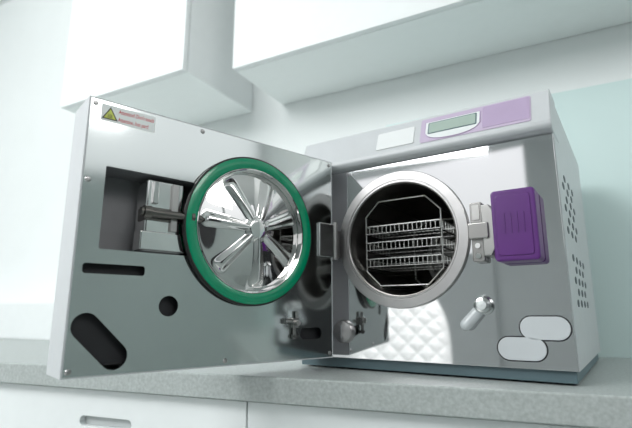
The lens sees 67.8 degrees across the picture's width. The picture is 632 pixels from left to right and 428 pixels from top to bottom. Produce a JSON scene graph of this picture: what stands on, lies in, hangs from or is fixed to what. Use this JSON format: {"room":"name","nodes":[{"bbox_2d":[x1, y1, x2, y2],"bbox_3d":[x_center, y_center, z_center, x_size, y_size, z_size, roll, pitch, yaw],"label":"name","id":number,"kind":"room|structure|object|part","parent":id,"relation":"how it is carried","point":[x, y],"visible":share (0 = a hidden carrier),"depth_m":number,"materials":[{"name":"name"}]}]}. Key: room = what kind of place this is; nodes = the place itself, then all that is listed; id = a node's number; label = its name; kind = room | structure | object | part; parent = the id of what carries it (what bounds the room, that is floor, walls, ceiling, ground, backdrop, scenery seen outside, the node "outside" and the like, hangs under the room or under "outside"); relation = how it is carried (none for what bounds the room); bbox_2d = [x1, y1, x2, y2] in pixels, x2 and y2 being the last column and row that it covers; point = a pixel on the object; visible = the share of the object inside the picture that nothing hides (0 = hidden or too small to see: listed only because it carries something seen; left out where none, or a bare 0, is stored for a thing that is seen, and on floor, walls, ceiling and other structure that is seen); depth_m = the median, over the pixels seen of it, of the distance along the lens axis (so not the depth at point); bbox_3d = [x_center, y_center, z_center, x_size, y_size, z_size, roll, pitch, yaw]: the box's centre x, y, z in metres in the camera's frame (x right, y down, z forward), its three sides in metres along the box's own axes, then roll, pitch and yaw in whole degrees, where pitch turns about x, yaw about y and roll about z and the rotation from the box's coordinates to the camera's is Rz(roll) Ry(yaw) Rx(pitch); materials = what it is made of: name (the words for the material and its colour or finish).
{"room":"dental clinic","nodes":[
{"label":"dental clinic","id":0,"kind":"room"},
{"bbox_2d":[0,0,9,4],"bbox_3d":[-0.887,-1.955,-0.426,6.200,0.050,5.120,-6,-13,27],"label":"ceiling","id":1,"kind":"structure","parent":0,"point":[1,1],"depth_m":2.77,"materials":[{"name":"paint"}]},
{"bbox_2d":[0,0,631,357],"bbox_3d":[0.288,-0.103,1.450,6.000,2.800,0.100,-6,-13,27],"label":"wall","id":2,"kind":"structure","parent":0,"point":[36,134],"depth_m":2.12,"materials":[{"name":"paint"}]},
{"bbox_2d":[0,302,53,339],"bbox_3d":[-1.479,0.477,2.122,1.950,0.141,0.180,-6,-13,27],"label":"trim","id":3,"kind":"structure","parent":2,"relation":"attached to","point":[30,320],"depth_m":1.84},
{"bbox_2d":[60,0,252,124],"bbox_3d":[-0.578,-0.758,1.790,0.587,0.778,0.357,-6,-13,27],"label":"upper cabinet","id":4,"kind":"object","parent":2,"relation":"attached to","point":[173,59],"visible":0.86,"depth_m":1.59,"materials":[{"name":"white laminate"}]},
{"bbox_3d":[-0.657,-0.789,1.644,0.584,0.778,0.018,-6,-13,27],"label":"cabinet door","id":5,"kind":"part","parent":4,"relation":"part of","materials":[{"name":"white laminate"}]},
{"bbox_3d":[-0.574,-0.378,1.719,0.585,0.002,0.335,-6,-13,27],"label":"underside panel","id":6,"kind":"part","parent":4,"relation":"part of","materials":[{"name":"white laminate"}]},
{"bbox_2d":[233,0,631,104],"bbox_3d":[0.476,-0.865,1.282,1.500,0.778,0.288,-6,-13,27],"label":"upper cabinet","id":7,"kind":"object","parent":2,"relation":"attached to","point":[292,51],"visible":1,"depth_m":1.30,"materials":[{"name":"white laminate"}]},
{"bbox_3d":[0.413,-0.890,1.166,1.497,0.778,0.018,-6,-13,27],"label":"cabinet door","id":8,"kind":"part","parent":7,"relation":"part of","materials":[{"name":"white laminate"}]},
{"bbox_2d":[386,78,631,357],"bbox_3d":[1.566,-0.093,0.694,3.050,0.669,0.008,-6,-13,27],"label":"wall panel","id":9,"kind":"object","parent":2,"relation":"attached to","point":[596,120],"depth_m":1.15,"materials":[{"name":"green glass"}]},
{"bbox_3d":[-0.864,0.843,-0.971,6.200,0.050,5.020,-6,-13,27],"label":"floor","id":10,"kind":"structure","parent":0,"visible":0},
{"bbox_2d":[0,383,247,427],"bbox_3d":[-0.317,0.791,0.990,0.597,0.860,0.420,-5,-13,21],"label":"drawer","id":11,"kind":"object","parent":10,"relation":"on","point":[21,405],"visible":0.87,"depth_m":0.88,"materials":[{"name":"grey plastic"}]},
{"bbox_2d":[248,402,588,427],"bbox_3d":[0.242,0.746,0.775,0.597,0.860,0.420,-5,-13,21],"label":"drawer","id":12,"kind":"object","parent":10,"relation":"on","point":[260,415],"visible":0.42,"depth_m":0.71,"materials":[{"name":"grey plastic"}]},
{"bbox_2d":[0,338,631,427],"bbox_3d":[-0.040,0.324,0.957,4.074,0.040,0.888,-6,-13,27],"label":"countertop","id":13,"kind":"structure","parent":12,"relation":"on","point":[602,398],"depth_m":0.71,"materials":[{"name":"stone"}]},
{"bbox_2d":[46,89,599,383],"bbox_3d":[0.129,0.052,0.843,0.566,0.446,0.903,-8,-14,33],"label":"autoclave","id":14,"kind":"object","parent":13,"relation":"on","point":[184,246],"visible":1,"depth_m":0.73,"materials":[{"name":"grey paint"}]},
{"bbox_3d":[-0.159,0.053,0.755,0.437,0.361,0.070,10,-16,-40],"label":"door","id":15,"kind":"part","parent":14,"relation":"part of","materials":[{"name":"white paint"}]},
{"bbox_3d":[-0.136,0.048,0.730,0.432,0.357,0.003,10,-16,-40],"label":"panel","id":16,"kind":"part","parent":14,"relation":"part of","materials":[{"name":"silver metal"}]},
{"bbox_3d":[-0.097,0.025,0.752,0.192,0.192,0.021,10,-16,-40],"label":"ribbed plate","id":17,"kind":"part","parent":14,"relation":"part of","materials":[{"name":"silver metal"}]},
{"bbox_3d":[-0.030,0.180,0.779,0.009,0.009,0.006,10,-16,-40],"label":"valve knob","id":18,"kind":"part","parent":14,"relation":"part of","materials":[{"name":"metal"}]},
{"bbox_2d":[366,195,455,291],"bbox_3d":[0.226,0.073,0.959,0.150,0.167,0.248,-8,-14,33],"label":"rack","id":19,"kind":"object","parent":14,"relation":"in","point":[427,197],"visible":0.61,"depth_m":0.90,"materials":[{"name":"metal"}]},
{"bbox_3d":[0.164,0.028,1.010,0.002,0.002,0.240,-8,-14,33],"label":"rack rail","id":20,"kind":"part","parent":19,"relation":"part of","materials":[{"name":"metal"}]},
{"bbox_3d":[0.167,0.093,0.995,0.002,0.002,0.240,-8,-14,33],"label":"tray rail","id":21,"kind":"part","parent":19,"relation":"part of","materials":[{"name":"metal"}]},
{"bbox_3d":[0.167,0.063,1.001,0.002,0.002,0.240,-8,-14,33],"label":"tray rail","id":22,"kind":"part","parent":19,"relation":"part of","materials":[{"name":"metal"}]},
{"bbox_3d":[0.164,0.130,0.989,0.002,0.002,0.240,-8,-14,33],"label":"rack rail","id":23,"kind":"part","parent":19,"relation":"part of","materials":[{"name":"metal"}]},
{"bbox_3d":[0.167,0.124,0.988,0.002,0.002,0.240,-8,-14,33],"label":"tray rail","id":24,"kind":"part","parent":19,"relation":"part of","materials":[{"name":"metal"}]},
{"bbox_3d":[0.187,-0.003,1.001,0.002,0.002,0.240,-8,-14,33],"label":"rack rail","id":25,"kind":"part","parent":19,"relation":"part of","materials":[{"name":"silver metal"}]},
{"bbox_3d":[0.187,0.154,0.968,0.002,0.002,0.240,-8,-14,33],"label":"rack rail","id":26,"kind":"part","parent":19,"relation":"part of","materials":[{"name":"silver metal"}]},
{"bbox_2d":[366,254,451,271],"bbox_3d":[0.185,0.094,0.893,0.147,0.016,0.104,-8,-14,33],"label":"tray","id":27,"kind":"object","parent":19,"relation":"in","point":[399,268],"visible":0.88,"depth_m":0.87,"materials":[{"name":"metal"}]},
{"bbox_2d":[366,219,454,241],"bbox_3d":[0.185,0.034,0.906,0.147,0.016,0.104,-8,-14,33],"label":"tray","id":28,"kind":"object","parent":19,"relation":"in","point":[369,228],"visible":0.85,"depth_m":0.88,"materials":[{"name":"metal"}]},
{"bbox_2d":[366,236,455,256],"bbox_3d":[0.185,0.064,0.899,0.147,0.016,0.104,-8,-14,33],"label":"tray","id":29,"kind":"object","parent":19,"relation":"in","point":[370,244],"visible":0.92,"depth_m":0.88,"materials":[{"name":"metal"}]},
{"bbox_3d":[0.292,0.091,1.057,0.150,0.162,0.003,-8,-14,33],"label":"rack frame","id":30,"kind":"part","parent":19,"relation":"part of","materials":[{"name":"silver metal"}]},
{"bbox_3d":[0.182,-0.132,0.871,0.465,0.075,0.081,-8,-14,33],"label":"control panel","id":31,"kind":"part","parent":14,"relation":"part of","materials":[{"name":"white paint"}]},
{"bbox_3d":[0.231,-0.149,0.801,0.093,0.038,0.016,-8,-14,33],"label":"display frame","id":32,"kind":"part","parent":14,"relation":"part of","materials":[{"name":"plastic"}]},
{"bbox_3d":[0.231,-0.149,0.801,0.096,0.040,0.016,-8,-14,33],"label":"display frame","id":33,"kind":"part","parent":14,"relation":"part of","materials":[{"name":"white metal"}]},
{"bbox_3d":[0.172,0.074,0.811,0.461,0.350,0.005,-8,-14,33],"label":"panel","id":34,"kind":"part","parent":14,"relation":"part of","materials":[{"name":"metal"}]},
{"bbox_3d":[0.261,-0.156,0.785,0.181,0.049,0.019,-8,-14,33],"label":"label plate","id":35,"kind":"part","parent":14,"relation":"part of","materials":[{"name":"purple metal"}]},
{"bbox_3d":[0.252,0.139,0.717,0.015,0.015,0.002,-8,-14,33],"label":"knob","id":36,"kind":"part","parent":14,"relation":"part of","materials":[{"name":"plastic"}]}
]}

